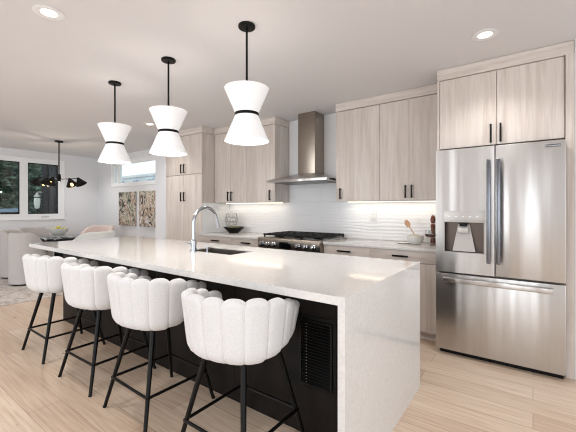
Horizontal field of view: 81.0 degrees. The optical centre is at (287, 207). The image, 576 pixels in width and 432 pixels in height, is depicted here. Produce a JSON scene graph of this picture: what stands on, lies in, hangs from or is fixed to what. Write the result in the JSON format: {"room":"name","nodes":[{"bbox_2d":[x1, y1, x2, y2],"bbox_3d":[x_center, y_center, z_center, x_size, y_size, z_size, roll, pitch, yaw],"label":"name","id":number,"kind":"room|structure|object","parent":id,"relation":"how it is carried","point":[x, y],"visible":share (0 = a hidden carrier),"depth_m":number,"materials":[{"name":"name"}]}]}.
{"room":"kitchen","nodes":[
{"label":"kitchen","id":0,"kind":"room"},
{"bbox_2d":[0,147,98,234],"bbox_3d":[-7.403,0.010,5.505,0.150,2.600,8.200,0,0,36],"label":"wall","id":1,"kind":"structure","parent":0,"point":[82,202],"depth_m":8.32,"materials":[{"name":"paint"}]},
{"bbox_2d":[0,155,65,220],"bbox_3d":[-5.892,-0.429,7.498,0.110,1.398,1.640,0,0,36],"label":"window","id":2,"kind":"structure","parent":1,"relation":"in","point":[23,162],"depth_m":7.54,"materials":[{"name":"white paint"}]},
{"bbox_2d":[99,149,154,237],"bbox_3d":[-3.391,0.010,7.750,4.000,2.600,0.150,0,0,36],"label":"wall","id":3,"kind":"structure","parent":0,"point":[108,195],"depth_m":8.24,"materials":[{"name":"paint"}]},
{"bbox_2d":[119,192,135,225],"bbox_3d":[-3.765,0.020,7.903,0.715,0.790,0.041,0,0,36],"label":"painting","id":4,"kind":"object","parent":3,"relation":"attached to","point":[127,200],"visible":1,"depth_m":7.86,"materials":[{"name":"paint"}]},
{"bbox_2d":[111,155,154,186],"bbox_3d":[-3.435,-0.830,7.730,2.308,0.620,0.095,0,0,36],"label":"window","id":5,"kind":"structure","parent":3,"relation":"in","point":[119,183],"depth_m":8.05,"materials":[{"name":"white paint"}]},
{"bbox_2d":[139,191,154,226],"bbox_3d":[-3.053,0.020,7.386,0.715,0.790,0.041,0,0,36],"label":"painting","id":6,"kind":"object","parent":3,"relation":"attached to","point":[146,198],"visible":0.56,"depth_m":7.38,"materials":[{"name":"paint"}]},
{"bbox_2d":[155,136,166,238],"bbox_3d":[-2.031,0.010,6.224,0.314,2.600,0.720,0,0,36],"label":"wall","id":7,"kind":"structure","parent":0,"point":[160,161],"depth_m":5.93,"materials":[{"name":"paint"}]},
{"bbox_2d":[0,0,575,157],"bbox_3d":[-2.348,-1.350,1.830,12.650,0.120,8.500,0,0,36],"label":"ceiling","id":8,"kind":"structure","parent":0,"point":[310,55],"depth_m":2.80,"materials":[{"name":"paint"}]},
{"bbox_2d":[32,5,64,20],"bbox_3d":[-1.577,-1.285,2.223,0.180,0.008,0.180,0,0,36],"label":"recessed light","id":9,"kind":"object","parent":8,"relation":"in","point":[45,11],"visible":1,"depth_m":2.22,"materials":[{"name":"white paint"}]},
{"bbox_2d":[29,140,86,187],"bbox_3d":[-4.418,-0.837,6.388,1.060,0.904,0.398,0,0,0],"label":"chandelier","id":10,"kind":"object","parent":8,"relation":"hanging from","point":[47,181],"visible":1,"depth_m":6.43,"materials":[{"name":"black metal"}]},
{"bbox_2d":[97,80,131,163],"bbox_3d":[-1.779,-0.880,3.463,0.314,0.820,0.314,0,0,36],"label":"pendant light","id":11,"kind":"object","parent":8,"relation":"hanging from","point":[115,134],"visible":1,"depth_m":3.38,"materials":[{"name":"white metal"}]},
{"bbox_2d":[100,160,129,162],"bbox_3d":[-1.779,-0.480,3.463,0.294,0.003,0.294,0,0,36],"label":"diffuser","id":12,"kind":"object","parent":11,"relation":"attached to","point":[102,161],"depth_m":3.47,"materials":[{"name":"white plastic"}]},
{"bbox_2d":[149,56,186,156],"bbox_3d":[-1.037,-0.880,2.924,0.314,0.820,0.314,0,0,36],"label":"pendant light","id":13,"kind":"object","parent":8,"relation":"hanging from","point":[168,120],"visible":1,"depth_m":2.84,"materials":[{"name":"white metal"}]},
{"bbox_2d":[151,151,184,154],"bbox_3d":[-1.037,-0.480,2.924,0.294,0.003,0.294,0,0,36],"label":"diffuser","id":14,"kind":"object","parent":13,"relation":"attached to","point":[152,152],"depth_m":2.91,"materials":[{"name":"white plastic"}]},
{"bbox_2d":[224,21,268,145],"bbox_3d":[-0.291,-0.880,2.381,0.314,0.820,0.314,0,0,36],"label":"pendant light","id":15,"kind":"object","parent":8,"relation":"hanging from","point":[246,97],"visible":1,"depth_m":2.29,"materials":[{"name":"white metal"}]},
{"bbox_2d":[226,137,267,143],"bbox_3d":[-0.291,-0.480,2.381,0.294,0.003,0.294,0,0,36],"label":"diffuser","id":16,"kind":"object","parent":15,"relation":"attached to","point":[231,140],"depth_m":2.39,"materials":[{"name":"white plastic"}]},
{"bbox_2d":[471,28,498,40],"bbox_3d":[1.464,-1.285,2.506,0.180,0.008,0.180,0,0,36],"label":"recessed light","id":17,"kind":"object","parent":8,"relation":"in","point":[485,34],"visible":1,"depth_m":2.50,"materials":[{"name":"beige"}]},
{"bbox_2d":[0,295,575,431],"bbox_3d":[-2.348,1.360,1.830,12.650,0.100,8.500,0,0,36],"label":"floor","id":18,"kind":"structure","parent":0,"point":[456,393],"depth_m":2.37,"materials":[{"name":"brown wood"}]},
{"bbox_2d":[0,277,62,306],"bbox_3d":[-4.545,1.305,6.179,3.180,0.010,3.250,0,0,36],"label":"area rug","id":19,"kind":"object","parent":18,"relation":"on","point":[9,294],"visible":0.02,"depth_m":5.07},
{"bbox_2d":[0,229,22,278],"bbox_3d":[-5.169,0.857,6.400,0.468,0.885,0.506,0,0,-7],"label":"dining chair","id":20,"kind":"object","parent":19,"relation":"on","point":[3,233],"visible":0.4,"depth_m":6.16,"materials":[{"name":"beige fabric"}]},
{"bbox_2d":[8,232,44,285],"bbox_3d":[-4.518,0.857,5.811,0.506,0.885,0.468,0,0,9],"label":"dining chair","id":21,"kind":"object","parent":19,"relation":"on","point":[18,243],"visible":0.6,"depth_m":5.59,"materials":[{"name":"beige fabric"}]},
{"bbox_2d":[18,227,53,256],"bbox_3d":[-5.427,0.857,7.234,0.585,0.885,0.632,0,0,36],"label":"dining chair","id":22,"kind":"object","parent":19,"relation":"on","point":[38,231],"visible":0.16,"depth_m":7.39,"materials":[{"name":"beige fabric"}]},
{"bbox_2d":[38,234,79,257],"bbox_3d":[-4.408,0.925,6.487,1.040,0.750,1.040,0,0,36],"label":"dining table","id":23,"kind":"object","parent":19,"relation":"on","point":[47,238],"visible":0.34,"depth_m":6.28,"materials":[{"name":"black stone"}]},
{"bbox_2d":[48,228,68,236],"bbox_3d":[-4.424,0.472,6.499,0.330,0.154,0.330,0,0,36],"label":"fruit bowl","id":24,"kind":"object","parent":23,"relation":"on","point":[56,232],"visible":0.97,"depth_m":6.40,"materials":[{"name":"white ceramic"}]},
{"bbox_2d":[74,230,114,239],"bbox_3d":[-3.624,0.865,6.296,0.702,0.870,0.759,0,0,14],"label":"dining chair","id":25,"kind":"object","parent":19,"relation":"on","point":[106,234],"visible":0.17,"depth_m":6.01,"materials":[{"name":"white fabric"}]},
{"bbox_2d":[80,225,113,234],"bbox_3d":[-4.252,0.850,7.522,0.708,0.900,0.655,0,0,9],"label":"dining chair","id":26,"kind":"object","parent":19,"relation":"on","point":[94,228],"visible":0.2,"depth_m":7.70,"materials":[{"name":"fabric"}]},
{"bbox_2d":[21,254,105,363],"bbox_3d":[-2.116,0.865,3.158,0.610,0.896,0.568,0,0,36],"label":"bar stool","id":27,"kind":"object","parent":18,"relation":"on","point":[42,273],"visible":0.77,"depth_m":2.92,"materials":[{"name":"white fabric"}]},
{"bbox_2d":[58,262,155,396],"bbox_3d":[-1.441,0.865,2.666,0.610,0.896,0.568,0,0,35],"label":"bar stool","id":28,"kind":"object","parent":18,"relation":"on","point":[85,286],"visible":0.8,"depth_m":2.42,"materials":[{"name":"white fabric"}]},
{"bbox_2d":[103,272,214,431],"bbox_3d":[-0.871,0.865,2.252,0.610,0.896,0.568,0,0,37],"label":"bar stool","id":29,"kind":"object","parent":18,"relation":"on","point":[143,303],"visible":0.9,"depth_m":2.02,"materials":[{"name":"white fabric"}]},
{"bbox_2d":[166,126,214,241],"bbox_3d":[-1.566,0.011,5.787,0.949,2.597,0.633,0,0,36],"label":"pantry cabinet","id":30,"kind":"object","parent":18,"relation":"on","point":[190,179],"visible":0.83,"depth_m":5.48,"materials":[{"name":"brown wood"}]},
{"bbox_2d":[202,203,229,232],"bbox_3d":[-1.171,0.156,5.522,0.008,0.476,0.577,0,0,36],"label":"side splash","id":31,"kind":"object","parent":30,"relation":"attached to","point":[221,209],"visible":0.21,"depth_m":5.48,"materials":[{"name":"white tile"}]},
{"bbox_2d":[201,235,230,244],"bbox_3d":[-0.923,0.868,5.301,0.666,0.885,0.663,0,0,36],"label":"base cabinet","id":32,"kind":"object","parent":18,"relation":"on","point":[207,239],"visible":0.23,"depth_m":5.04,"materials":[{"name":"brown wood"}]},
{"bbox_2d":[199,231,272,239],"bbox_3d":[-0.688,0.410,5.132,1.248,0.030,0.643,0,0,36],"label":"countertop","id":33,"kind":"structure","parent":32,"relation":"on","point":[245,235],"depth_m":5.02,"materials":[{"name":"white stone"}]},
{"bbox_2d":[224,226,243,232],"bbox_3d":[-0.869,0.347,5.404,0.340,0.094,0.323,0,0,36],"label":"bowl","id":34,"kind":"object","parent":33,"relation":"on","point":[231,229],"visible":1,"depth_m":5.30,"materials":[{"name":"ceramic"}]},
{"bbox_2d":[225,213,237,225],"bbox_3d":[-0.915,0.183,5.450,0.218,0.229,0.218,0,0,36],"label":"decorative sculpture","id":35,"kind":"object","parent":34,"relation":"on","point":[236,217],"visible":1,"depth_m":5.39,"materials":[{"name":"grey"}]},
{"bbox_2d":[29,236,419,431],"bbox_3d":[-0.962,0.853,3.113,3.882,0.915,1.215,0,0,36],"label":"kitchen island","id":36,"kind":"object","parent":18,"relation":"on","point":[351,357],"visible":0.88,"depth_m":2.05,"materials":[{"name":"white stone"}]},
{"bbox_2d":[29,236,419,306],"bbox_3d":[-0.962,0.415,3.113,3.882,0.040,1.215,0,0,36],"label":"island countertop","id":37,"kind":"structure","parent":36,"relation":"on","point":[334,279],"depth_m":2.33,"materials":[{"name":"white stone"}]},
{"bbox_2d":[185,206,219,252],"bbox_3d":[-0.787,0.188,3.144,0.127,0.414,0.340,0,0,36],"label":"faucet","id":38,"kind":"object","parent":37,"relation":"on","point":[193,244],"visible":1,"depth_m":3.01,"materials":[{"name":"silver metal"}]},
{"bbox_2d":[197,248,247,254],"bbox_3d":[-0.627,0.521,3.126,0.573,0.234,0.303,0,0,36],"label":"sink","id":39,"kind":"object","parent":37,"relation":"in","point":[210,250],"visible":0.03,"depth_m":3.29,"materials":[{"name":"metal"}]},
{"bbox_2d":[181,288,304,431],"bbox_3d":[-0.256,0.865,1.805,0.610,0.896,0.568,0,0,36],"label":"bar stool","id":40,"kind":"object","parent":18,"relation":"on","point":[256,330],"visible":1,"depth_m":1.58,"materials":[{"name":"white fabric"}]},
{"bbox_2d":[231,238,257,246],"bbox_3d":[-0.419,0.868,4.934,0.578,0.885,0.663,0,0,36],"label":"base cabinet","id":41,"kind":"object","parent":18,"relation":"on","point":[234,241],"visible":0.16,"depth_m":4.69,"materials":[{"name":"brown wood"}]},
{"bbox_2d":[258,231,345,252],"bbox_3d":[0.175,0.824,4.441,0.950,0.972,0.729,0,0,36],"label":"gas range","id":42,"kind":"object","parent":18,"relation":"on","point":[285,240],"visible":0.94,"depth_m":4.22,"materials":[{"name":"metal"}]},
{"bbox_2d":[265,235,345,240],"bbox_3d":[0.207,0.390,4.486,0.950,0.010,0.620,0,0,36],"label":"cooktop","id":43,"kind":"object","parent":42,"relation":"in","point":[274,236],"depth_m":4.25,"materials":[{"name":"metal"}]},
{"bbox_2d":[324,244,369,256],"bbox_3d":[0.824,0.868,4.031,0.570,0.885,0.663,0,0,36],"label":"base cabinet","id":44,"kind":"object","parent":18,"relation":"on","point":[328,249],"visible":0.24,"depth_m":3.77,"materials":[{"name":"brown wood"}]},
{"bbox_2d":[323,238,435,252],"bbox_3d":[1.103,0.410,3.830,1.261,0.030,0.643,0,0,36],"label":"countertop","id":45,"kind":"structure","parent":44,"relation":"on","point":[354,242],"depth_m":3.66,"materials":[{"name":"white stone"}]},
{"bbox_2d":[407,234,423,244],"bbox_3d":[1.386,0.341,3.665,0.168,0.106,0.168,0,0,36],"label":"mixing bowl","id":46,"kind":"object","parent":45,"relation":"on","point":[415,239],"visible":0.99,"depth_m":3.60,"materials":[{"name":"white ceramic"}]},
{"bbox_2d":[404,220,413,233],"bbox_3d":[1.346,0.211,3.725,0.028,0.157,0.142,0,0,-30],"label":"wooden spoon","id":47,"kind":"object","parent":46,"relation":"on","point":[407,223],"visible":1,"depth_m":3.74,"materials":[{"name":"brown wood"}]},
{"bbox_2d":[430,215,435,243],"bbox_3d":[1.620,0.232,3.768,0.056,0.324,0.056,0,0,36],"label":"pepper mill","id":48,"kind":"object","parent":45,"relation":"on","point":[432,219],"visible":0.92,"depth_m":3.75,"materials":[{"name":"brown wood"}]},
{"bbox_2d":[370,248,436,341],"bbox_3d":[1.334,0.868,3.660,0.687,0.885,0.663,0,0,36],"label":"base cabinet","id":49,"kind":"object","parent":18,"relation":"on","point":[427,260],"visible":0.22,"depth_m":3.29,"materials":[{"name":"brown wood"}]},
{"bbox_2d":[436,139,565,378],"bbox_3d":[1.915,0.396,3.071,0.914,1.828,0.821,0,0,36],"label":"refrigerator","id":50,"kind":"object","parent":18,"relation":"on","point":[501,209],"visible":1,"depth_m":2.73,"materials":[{"name":"metal"}]},
{"bbox_2d":[437,40,574,379],"bbox_3d":[1.993,0.011,3.140,0.985,2.597,0.728,0,0,36],"label":"tall cabinet","id":51,"kind":"object","parent":18,"relation":"on","point":[526,96],"visible":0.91,"depth_m":2.79,"materials":[{"name":"brown wood"}]},
{"bbox_2d":[575,39,575,379],"bbox_3d":[3.730,0.010,2.061,3.090,2.600,0.980,0,0,36],"label":"wall","id":52,"kind":"structure","parent":0,"point":[575,39],"depth_m":2.57,"materials":[{"name":"paint"}]},
{"bbox_3d":[0.503,0.010,4.846,5.406,2.600,0.270,0,0,36],"label":"wall","id":53,"kind":"structure","parent":0,"visible":0},
{"bbox_2d":[214,117,288,203],"bbox_3d":[-0.599,-0.680,5.238,1.258,1.214,0.383,0,0,36],"label":"upper cabinet","id":54,"kind":"object","parent":53,"relation":"attached to","point":[242,172],"depth_m":4.99,"materials":[{"name":"brown wood"}]},
{"bbox_2d":[267,111,335,184],"bbox_3d":[0.243,-0.812,4.531,0.928,0.952,0.520,0,0,36],"label":"range hood","id":55,"kind":"object","parent":53,"relation":"attached to","point":[310,124],"visible":0.9,"depth_m":4.53,"materials":[{"name":"metal"}]},
{"bbox_2d":[230,113,435,242],"bbox_3d":[0.406,-0.446,4.741,3.461,1.682,0.011,0,0,36],"label":"backsplash","id":56,"kind":"structure","parent":53,"relation":"attached to","point":[310,207],"depth_m":4.62,"materials":[{"name":"white tile"}]},
{"bbox_2d":[371,211,376,220],"bbox_3d":[1.077,0.100,4.241,0.075,0.120,0.008,0,0,36],"label":"wall outlet","id":57,"kind":"object","parent":56,"relation":"attached to","point":[373,213],"visible":1,"depth_m":4.24,"materials":[{"name":"white paint"}]},
{"bbox_2d":[336,84,436,201],"bbox_3d":[1.189,-0.680,3.938,1.251,1.214,0.383,0,0,36],"label":"upper cabinet","id":58,"kind":"object","parent":53,"relation":"attached to","point":[386,144],"depth_m":3.79,"materials":[{"name":"brown wood"}]},
{"label":"outside","id":59,"kind":"structure","parent":0,"visible":0},
{"bbox_3d":[1.276,1.735,20.461,38.000,0.150,25.400,0,0,36],"label":"lawn","id":60,"kind":"structure","parent":59,"visible":0},
{"bbox_2d":[10,164,41,212],"bbox_3d":[-8.414,-1.043,12.576,3.084,5.413,3.074,0,0,36],"label":"tree","id":61,"kind":"object","parent":60,"relation":"on","point":[33,174],"visible":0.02,"depth_m":11.80,"materials":[{"name":"green plant"}]},
{"bbox_2d":[122,173,154,182],"bbox_3d":[-8.975,-0.565,28.470,24.200,4.450,4.700,0,0,36],"label":"building","id":62,"kind":"structure","parent":60,"relation":"on","point":[150,176],"depth_m":28.19,"materials":[{"name":"white paint"}]},
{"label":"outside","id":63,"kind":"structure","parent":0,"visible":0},
{"bbox_3d":[-15.180,1.735,15.981,24.650,0.150,36.000,0,0,36],"label":"ground","id":64,"kind":"structure","parent":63,"visible":0},
{"bbox_2d":[0,208,29,212],"bbox_3d":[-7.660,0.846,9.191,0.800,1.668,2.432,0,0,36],"label":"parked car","id":65,"kind":"object","parent":64,"relation":"on","point":[12,210],"visible":0.08,"depth_m":8.99,"materials":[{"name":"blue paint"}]},
{"bbox_2d":[0,161,41,208],"bbox_3d":[-14.621,-1.562,13.837,2.858,6.517,11.542,0,0,36],"label":"hedge","id":66,"kind":"object","parent":64,"relation":"on","point":[8,170],"visible":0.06,"depth_m":15.23,"materials":[{"name":"green plant"}]},
{"bbox_2d":[42,165,56,212],"bbox_3d":[-6.196,-0.055,9.870,0.230,3.430,1.720,0,0,36],"label":"wall","id":67,"kind":"structure","parent":64,"relation":"on","point":[49,195],"depth_m":9.25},
{"bbox_2d":[33,191,42,208],"bbox_3d":[-6.770,-0.210,9.122,0.170,0.480,0.205,0,0,36],"label":"wall lantern","id":68,"kind":"object","parent":67,"relation":"attached to","point":[37,201],"visible":1,"depth_m":9.07,"materials":[{"name":"white glass"}]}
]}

